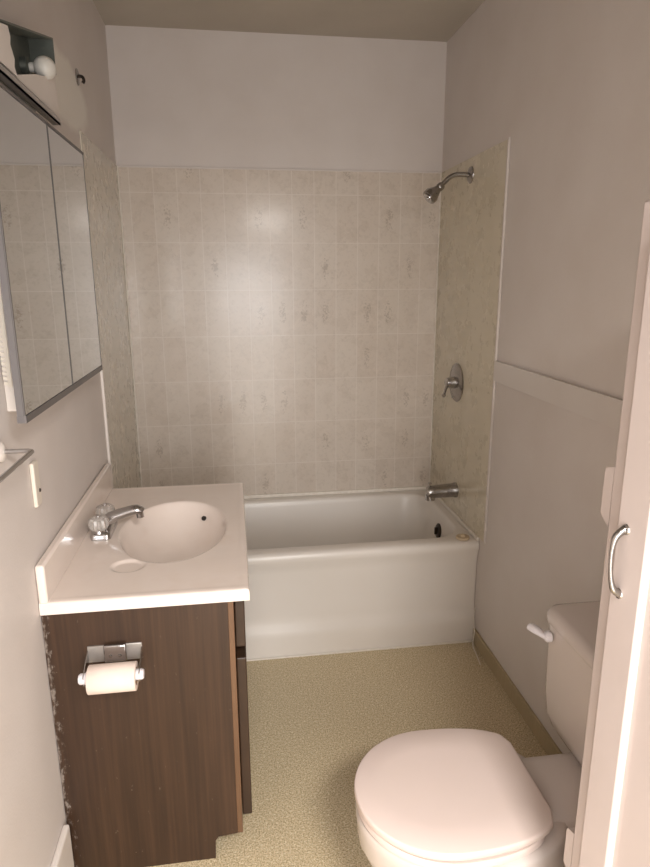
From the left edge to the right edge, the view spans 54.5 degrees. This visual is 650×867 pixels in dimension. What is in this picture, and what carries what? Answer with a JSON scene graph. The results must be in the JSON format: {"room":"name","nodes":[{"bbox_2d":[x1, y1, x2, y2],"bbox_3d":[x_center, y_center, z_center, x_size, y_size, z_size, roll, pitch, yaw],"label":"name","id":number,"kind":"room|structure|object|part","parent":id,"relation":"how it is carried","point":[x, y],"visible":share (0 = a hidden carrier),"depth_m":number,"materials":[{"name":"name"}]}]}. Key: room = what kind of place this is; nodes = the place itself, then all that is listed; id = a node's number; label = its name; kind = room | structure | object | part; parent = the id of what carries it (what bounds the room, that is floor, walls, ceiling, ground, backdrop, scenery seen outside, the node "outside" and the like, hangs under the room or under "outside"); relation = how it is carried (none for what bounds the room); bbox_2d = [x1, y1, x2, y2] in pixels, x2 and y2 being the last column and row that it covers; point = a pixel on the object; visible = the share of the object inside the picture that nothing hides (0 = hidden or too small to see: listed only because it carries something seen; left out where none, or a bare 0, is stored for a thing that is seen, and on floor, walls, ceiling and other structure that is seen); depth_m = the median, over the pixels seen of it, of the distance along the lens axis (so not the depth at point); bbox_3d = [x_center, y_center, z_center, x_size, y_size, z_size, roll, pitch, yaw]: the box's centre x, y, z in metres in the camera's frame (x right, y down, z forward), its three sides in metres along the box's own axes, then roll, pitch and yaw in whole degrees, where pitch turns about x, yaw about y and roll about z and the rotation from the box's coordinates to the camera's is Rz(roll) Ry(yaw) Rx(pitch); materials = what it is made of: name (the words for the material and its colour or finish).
{"room":"bathroom","nodes":[
{"label":"bathroom","id":0,"kind":"room"},
{"bbox_2d":[0,0,140,866],"bbox_3d":[-0.698,-0.056,1.295,0.104,2.477,3.160,-2,14,-8],"label":"wall","id":1,"kind":"structure","parent":0,"point":[67,440],"depth_m":1.61,"materials":[{"name":"paint"}]},
{"bbox_2d":[0,442,33,482],"bbox_3d":[-0.571,0.090,1.017,0.068,0.040,0.504,-2,14,-8],"label":"towel bar","id":2,"kind":"object","parent":1,"relation":"attached to","point":[4,451],"visible":1,"depth_m":1.22,"materials":[{"name":"silver metal"}]},
{"bbox_2d":[0,19,60,124],"bbox_3d":[-0.639,-0.795,1.307,0.078,0.201,0.475,-2,14,-8],"label":"wall light","id":3,"kind":"object","parent":1,"relation":"attached to","point":[28,69],"visible":1,"depth_m":1.42,"materials":[{"name":"metal"}]},
{"bbox_3d":[-0.676,-0.803,1.300,0.004,0.181,0.475,-2,14,-8],"label":"plate","id":4,"kind":"part","parent":3,"relation":"part of","materials":[{"name":"metal"}]},
{"bbox_2d":[19,56,30,73],"bbox_3d":[-0.689,-0.846,1.451,0.016,0.036,0.036,-2,14,-8],"label":"socket","id":5,"kind":"object","parent":3,"relation":"attached to","point":[24,64],"depth_m":1.44,"materials":[{"name":"metal"}]},
{"bbox_3d":[-0.647,-0.833,1.297,0.056,0.121,0.475,-2,14,-8],"label":"panel","id":6,"kind":"part","parent":3,"relation":"part of","materials":[{"name":"metal"}]},
{"bbox_3d":[-0.680,-0.906,1.519,0.056,0.076,0.004,-2,14,-8],"label":"panel","id":7,"kind":"part","parent":3,"relation":"part of","materials":[{"name":"metal"}]},
{"bbox_3d":[-0.654,-0.847,1.461,0.060,0.050,0.050,-2,14,-8],"label":"globe bulb","id":8,"kind":"part","parent":3,"relation":"part of","materials":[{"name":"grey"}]},
{"bbox_2d":[29,460,41,507],"bbox_3d":[-0.655,0.114,1.433,0.012,0.104,0.036,-2,14,-8],"label":"wall plate","id":9,"kind":"object","parent":1,"relation":"attached to","point":[33,466],"visible":1,"depth_m":1.42,"materials":[{"name":"beige plastic"}]},
{"bbox_2d":[0,82,102,423],"bbox_3d":[-0.651,-0.399,1.469,0.068,0.606,0.730,-2,14,-8],"label":"medicine cabinet","id":10,"kind":"object","parent":1,"relation":"attached to","point":[50,341],"visible":1,"depth_m":1.33,"materials":[{"name":"silver mirror"}]},
{"bbox_3d":[-0.603,-0.357,1.301,0.012,0.604,0.372,-2,14,-8],"label":"door","id":11,"kind":"part","parent":10,"relation":"part of","materials":[{"name":"grey mirror"}]},
{"bbox_3d":[-0.596,-0.361,1.301,0.003,0.586,0.365,-2,14,-8],"label":"mirror pane","id":12,"kind":"part","parent":10,"relation":"part of","materials":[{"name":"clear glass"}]},
{"bbox_3d":[-0.648,-0.448,1.653,0.003,0.586,0.348,-2,14,-8],"label":"mirror pane","id":13,"kind":"part","parent":10,"relation":"part of","materials":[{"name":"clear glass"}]},
{"bbox_2d":[50,825,73,866],"bbox_3d":[-0.541,1.216,0.920,0.016,0.185,1.374,-2,14,-8],"label":"baseboard","id":14,"kind":"structure","parent":1,"relation":"attached to","point":[63,855],"depth_m":1.52,"materials":[{"name":"white paint"}]},
{"bbox_2d":[35,464,112,603],"bbox_3d":[-0.698,0.247,1.815,0.020,0.096,0.819,-2,14,-8],"label":"backsplash","id":15,"kind":"structure","parent":1,"relation":"attached to","point":[50,569],"depth_m":1.64,"materials":[{"name":"stone"}]},
{"bbox_2d":[75,68,84,85],"bbox_3d":[-0.777,-1.135,2.010,0.025,0.048,0.048,-2,14,-8],"label":"curtain rod bracket","id":16,"kind":"object","parent":1,"relation":"attached to","point":[78,76],"visible":1,"depth_m":2.00,"materials":[{"name":"silver metal"}]},
{"bbox_3d":[-0.787,-1.134,2.009,0.005,0.048,0.048,-2,14,-8],"label":"bracket plate","id":17,"kind":"part","parent":16,"relation":"part of","materials":[{"name":"silver metal"}]},
{"bbox_2d":[100,361,113,488],"bbox_3d":[-0.773,0.113,2.270,0.009,0.747,0.015,-2,14,-8],"label":"trim","id":18,"kind":"structure","parent":1,"relation":"attached to","point":[101,372],"depth_m":2.22,"materials":[{"name":"white paint"}]},
{"bbox_2d":[105,25,446,494],"bbox_3d":[-0.179,-0.469,2.964,1.620,2.477,0.104,-2,14,-8],"label":"wall","id":19,"kind":"structure","parent":0,"point":[282,322],"depth_m":2.82,"materials":[{"name":"tile"}]},
{"bbox_2d":[117,166,142,486],"bbox_3d":[-0.867,-0.401,2.822,0.006,1.482,0.006,-2,14,-8],"label":"trim","id":20,"kind":"structure","parent":19,"relation":"attached to","point":[117,166],"depth_m":2.80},
{"bbox_2d":[117,165,441,173],"bbox_3d":[-0.174,-1.148,2.745,1.412,0.008,0.006,-2,14,-8],"label":"trim","id":21,"kind":"structure","parent":19,"relation":"attached to","point":[133,166],"depth_m":2.74,"materials":[{"name":"tile"}]},
{"bbox_2d":[244,486,426,498],"bbox_3d":[-0.168,0.300,3.098,1.412,0.018,0.011,-2,14,-8],"label":"trim","id":22,"kind":"structure","parent":19,"relation":"attached to","point":[417,487],"depth_m":3.12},
{"bbox_2d":[429,173,441,481],"bbox_3d":[0.525,-0.454,3.015,0.006,1.482,0.006,-2,14,-8],"label":"trim","id":23,"kind":"structure","parent":19,"relation":"attached to","point":[440,173],"depth_m":3.00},
{"bbox_2d":[93,0,484,41],"bbox_3d":[0.041,-1.323,1.145,1.620,0.050,3.260,-2,14,-8],"label":"ceiling","id":24,"kind":"structure","parent":0,"point":[420,20],"depth_m":2.44,"materials":[{"name":"paint"}]},
{"bbox_2d":[150,642,546,866],"bbox_3d":[0.174,1.336,0.913,1.620,0.050,5.000,-2,14,-8],"label":"floor","id":25,"kind":"structure","parent":0,"point":[313,720],"depth_m":2.16,"materials":[{"name":"plastic"}]},
{"bbox_2d":[41,601,251,866],"bbox_3d":[-0.477,0.674,1.951,0.462,0.744,0.803,-2,14,-8],"label":"vanity cabinet","id":26,"kind":"object","parent":25,"relation":"on","point":[153,774],"visible":0.6,"depth_m":1.56,"materials":[{"name":"brown wood"}]},
{"bbox_2d":[78,642,144,685],"bbox_3d":[-0.492,0.534,1.461,0.145,0.070,0.070,-2,14,-8],"label":"toilet paper holder","id":27,"kind":"object","parent":26,"relation":"attached to","point":[121,651],"visible":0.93,"depth_m":1.48,"materials":[{"name":"metal"}]},
{"bbox_3d":[-0.551,0.540,1.455,0.002,0.054,0.065,-2,14,-8],"label":"arm","id":28,"kind":"part","parent":27,"relation":"part of","materials":[{"name":"silver metal"}]},
{"bbox_2d":[86,661,138,694],"bbox_3d":[-0.487,0.560,1.448,0.106,0.065,0.065,-2,14,-8],"label":"toilet paper roll","id":29,"kind":"object","parent":27,"relation":"on","point":[116,677],"visible":0.92,"depth_m":1.42,"materials":[{"name":"paper"}]},
{"bbox_3d":[-0.495,0.516,1.490,0.124,0.042,0.005,-2,14,-8],"label":"plate","id":30,"kind":"part","parent":27,"relation":"part of","materials":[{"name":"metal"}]},
{"bbox_3d":[-0.430,0.535,1.472,0.002,0.054,0.065,-2,14,-8],"label":"arm","id":31,"kind":"part","parent":27,"relation":"part of","materials":[{"name":"silver metal"}]},
{"bbox_2d":[35,464,249,615],"bbox_3d":[-0.473,0.305,1.863,0.476,0.234,0.819,-2,14,-8],"label":"countertop","id":32,"kind":"structure","parent":26,"relation":"on","point":[188,546],"depth_m":1.68,"materials":[{"name":"stone"}]},
{"bbox_2d":[88,503,144,540],"bbox_3d":[-0.599,0.246,1.834,0.148,0.077,0.153,-2,14,-8],"label":"sink faucet","id":33,"kind":"object","parent":32,"relation":"on","point":[103,525],"visible":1,"depth_m":1.81,"materials":[{"name":"silver metal"}]},
{"bbox_3d":[-0.638,0.253,1.779,0.055,0.039,0.055,-2,14,-8],"label":"knob","id":34,"kind":"part","parent":33,"relation":"part of","materials":[{"name":"white plastic"}]},
{"bbox_3d":[-0.652,0.230,1.873,0.055,0.039,0.055,-2,14,-8],"label":"knob","id":35,"kind":"part","parent":33,"relation":"part of","materials":[{"name":"white plastic"}]},
{"bbox_3d":[-0.595,0.242,1.833,0.141,0.069,0.052,-2,14,-8],"label":"spout","id":36,"kind":"part","parent":33,"relation":"part of","materials":[{"name":"silver metal"}]},
{"bbox_3d":[-0.281,0.631,1.970,0.014,0.672,0.803,-2,14,-8],"label":"frame","id":37,"kind":"part","parent":26,"relation":"part of","materials":[{"name":"brown wood"}]},
{"bbox_3d":[-0.263,0.384,1.922,0.025,0.136,0.733,-2,14,-8],"label":"drawer","id":38,"kind":"part","parent":26,"relation":"part of","materials":[{"name":"brown wood"}]},
{"bbox_3d":[-0.233,0.746,1.804,0.025,0.472,0.361,-2,14,-8],"label":"door","id":39,"kind":"part","parent":26,"relation":"part of","materials":[{"name":"brown wood"}]},
{"bbox_2d":[244,490,478,658],"bbox_3d":[-0.121,0.606,2.837,1.418,0.450,0.670,-2,14,-8],"label":"bathtub","id":40,"kind":"object","parent":25,"relation":"on","point":[370,570],"visible":0.53,"depth_m":2.58,"materials":[{"name":"ceramic"}]},
{"bbox_3d":[0.520,0.448,2.894,0.017,0.072,0.072,-2,14,-8],"label":"overflow plate","id":41,"kind":"part","parent":40,"relation":"part of","materials":[{"name":"metal"}]},
{"bbox_2d":[456,534,469,540],"bbox_3d":[0.565,0.421,2.590,0.056,0.020,0.056,-2,14,-8],"label":"stopper","id":42,"kind":"object","parent":40,"relation":"on","point":[462,537],"visible":1,"depth_m":2.58,"materials":[{"name":"beige rubber"}]},
{"bbox_2d":[472,607,480,664],"bbox_3d":[0.614,0.816,2.554,0.013,0.170,0.155,0,14,3],"label":"strand","id":43,"kind":"object","parent":25,"relation":"on","point":[475,607],"visible":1,"depth_m":2.60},
{"bbox_2d":[354,601,599,866],"bbox_3d":[0.423,0.822,1.416,0.722,0.705,0.456,-2,14,-8],"label":"toilet","id":44,"kind":"object","parent":25,"relation":"on","point":[449,797],"visible":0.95,"depth_m":1.37,"materials":[{"name":"ceramic"}]},
{"bbox_3d":[0.254,0.795,1.384,0.372,0.018,0.352,-2,14,-8],"label":"seat","id":45,"kind":"part","parent":44,"relation":"part of","materials":[{"name":"plastic"}]},
{"bbox_3d":[0.261,0.773,1.380,0.396,0.022,0.346,-2,14,-8],"label":"seat lid","id":46,"kind":"part","parent":44,"relation":"part of","materials":[{"name":"plastic"}]},
{"bbox_3d":[0.333,0.985,1.442,0.534,0.377,0.354,-2,14,-8],"label":"bowl","id":47,"kind":"part","parent":44,"relation":"part of","materials":[{"name":"white ceramic"}]},
{"bbox_3d":[0.529,0.489,1.547,0.064,0.032,0.030,13,19,42],"label":"flush lever","id":48,"kind":"part","parent":44,"relation":"part of","materials":[{"name":"white plastic"}]},
{"bbox_3d":[0.678,0.647,1.410,0.199,0.290,0.448,-2,14,-8],"label":"tank","id":49,"kind":"part","parent":44,"relation":"part of","materials":[{"name":"white ceramic"}]},
{"bbox_3d":[0.677,0.488,1.371,0.207,0.036,0.456,-2,14,-8],"label":"tank lid","id":50,"kind":"part","parent":44,"relation":"part of","materials":[{"name":"white ceramic"}]},
{"bbox_2d":[563,199,649,866],"bbox_3d":[0.636,0.515,0.811,0.441,1.590,0.540,-2,14,-8],"label":"door","id":51,"kind":"structure","parent":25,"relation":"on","point":[612,827],"depth_m":0.88,"materials":[{"name":"white paint"}]},
{"bbox_3d":[0.403,0.178,0.873,0.024,0.105,0.015,-2,14,-8],"label":"handle","id":52,"kind":"part","parent":51,"relation":"part of","materials":[{"name":"silver metal"}]},
{"bbox_3d":[0.456,0.488,0.753,0.012,1.270,0.302,-2,14,-8],"label":"door panel","id":53,"kind":"part","parent":51,"relation":"part of","materials":[{"name":"white paint"}]},
{"bbox_2d":[247,640,471,660],"bbox_3d":[-0.076,0.901,2.563,1.404,0.007,0.007,-2,14,-8],"label":"trim","id":54,"kind":"structure","parent":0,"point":[466,641],"depth_m":2.59,"materials":[{"name":"white"}]},
{"bbox_2d":[430,0,649,752],"bbox_3d":[0.803,-0.113,1.503,0.104,2.477,3.160,-2,14,-8],"label":"wall","id":55,"kind":"structure","parent":0,"point":[568,81],"depth_m":2.02,"materials":[{"name":"paint"}]},
{"bbox_2d":[425,482,458,500],"bbox_3d":[0.515,0.254,2.799,0.140,0.083,0.068,-2,14,-8],"label":"tub spout","id":56,"kind":"object","parent":55,"relation":"attached to","point":[450,489],"visible":1,"depth_m":2.78,"materials":[{"name":"silver metal"}]},
{"bbox_2d":[425,495,434,500],"bbox_3d":[0.466,0.284,2.800,0.042,0.024,0.042,-2,14,-8],"label":"outlet","id":57,"kind":"object","parent":56,"relation":"attached to","point":[427,497],"depth_m":2.78,"materials":[{"name":"silver metal"}]},
{"bbox_2d":[423,166,473,203],"bbox_3d":[0.483,-0.981,2.491,0.192,0.142,0.070,-2,14,-8],"label":"shower","id":58,"kind":"object","parent":55,"relation":"attached to","point":[431,194],"visible":1,"depth_m":2.48,"materials":[{"name":"silver metal"}]},
{"bbox_3d":[0.508,-1.001,2.493,0.121,0.063,0.019,-2,14,-8],"label":"arm","id":59,"kind":"part","parent":58,"relation":"part of","materials":[{"name":"silver metal"}]},
{"bbox_2d":[442,363,463,401],"bbox_3d":[0.531,-0.220,2.739,0.087,0.168,0.168,-2,14,-8],"label":"shower valve","id":60,"kind":"object","parent":55,"relation":"attached to","point":[455,382],"visible":1,"depth_m":2.72,"materials":[{"name":"silver metal"}]},
{"bbox_3d":[0.521,-0.196,2.717,0.020,0.054,0.076,8,16,30],"label":"lever","id":61,"kind":"part","parent":60,"relation":"part of","materials":[{"name":"silver metal"}]},
{"bbox_2d":[437,498,478,540],"bbox_3d":[0.575,0.353,2.874,0.011,0.018,0.655,-2,14,-8],"label":"trim","id":62,"kind":"structure","parent":55,"relation":"attached to","point":[441,500],"depth_m":2.76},
{"bbox_2d":[483,137,510,543],"bbox_3d":[0.630,-0.286,2.325,0.008,1.486,0.010,-2,14,-8],"label":"trim","id":63,"kind":"structure","parent":55,"relation":"attached to","point":[509,138],"depth_m":2.29,"materials":[{"name":"paint"}]},
{"bbox_2d":[472,628,562,754],"bbox_3d":[0.784,1.109,1.585,0.011,0.064,2.224,-2,14,-8],"label":"baseboard","id":64,"kind":"structure","parent":55,"relation":"attached to","point":[539,731],"depth_m":2.24,"materials":[{"name":"beige"}]},
{"bbox_2d":[493,361,622,429],"bbox_3d":[0.783,0.025,1.289,0.012,0.076,2.169,-2,14,-8],"label":"trim","id":65,"kind":"structure","parent":55,"relation":"attached to","point":[605,409],"depth_m":1.84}
]}

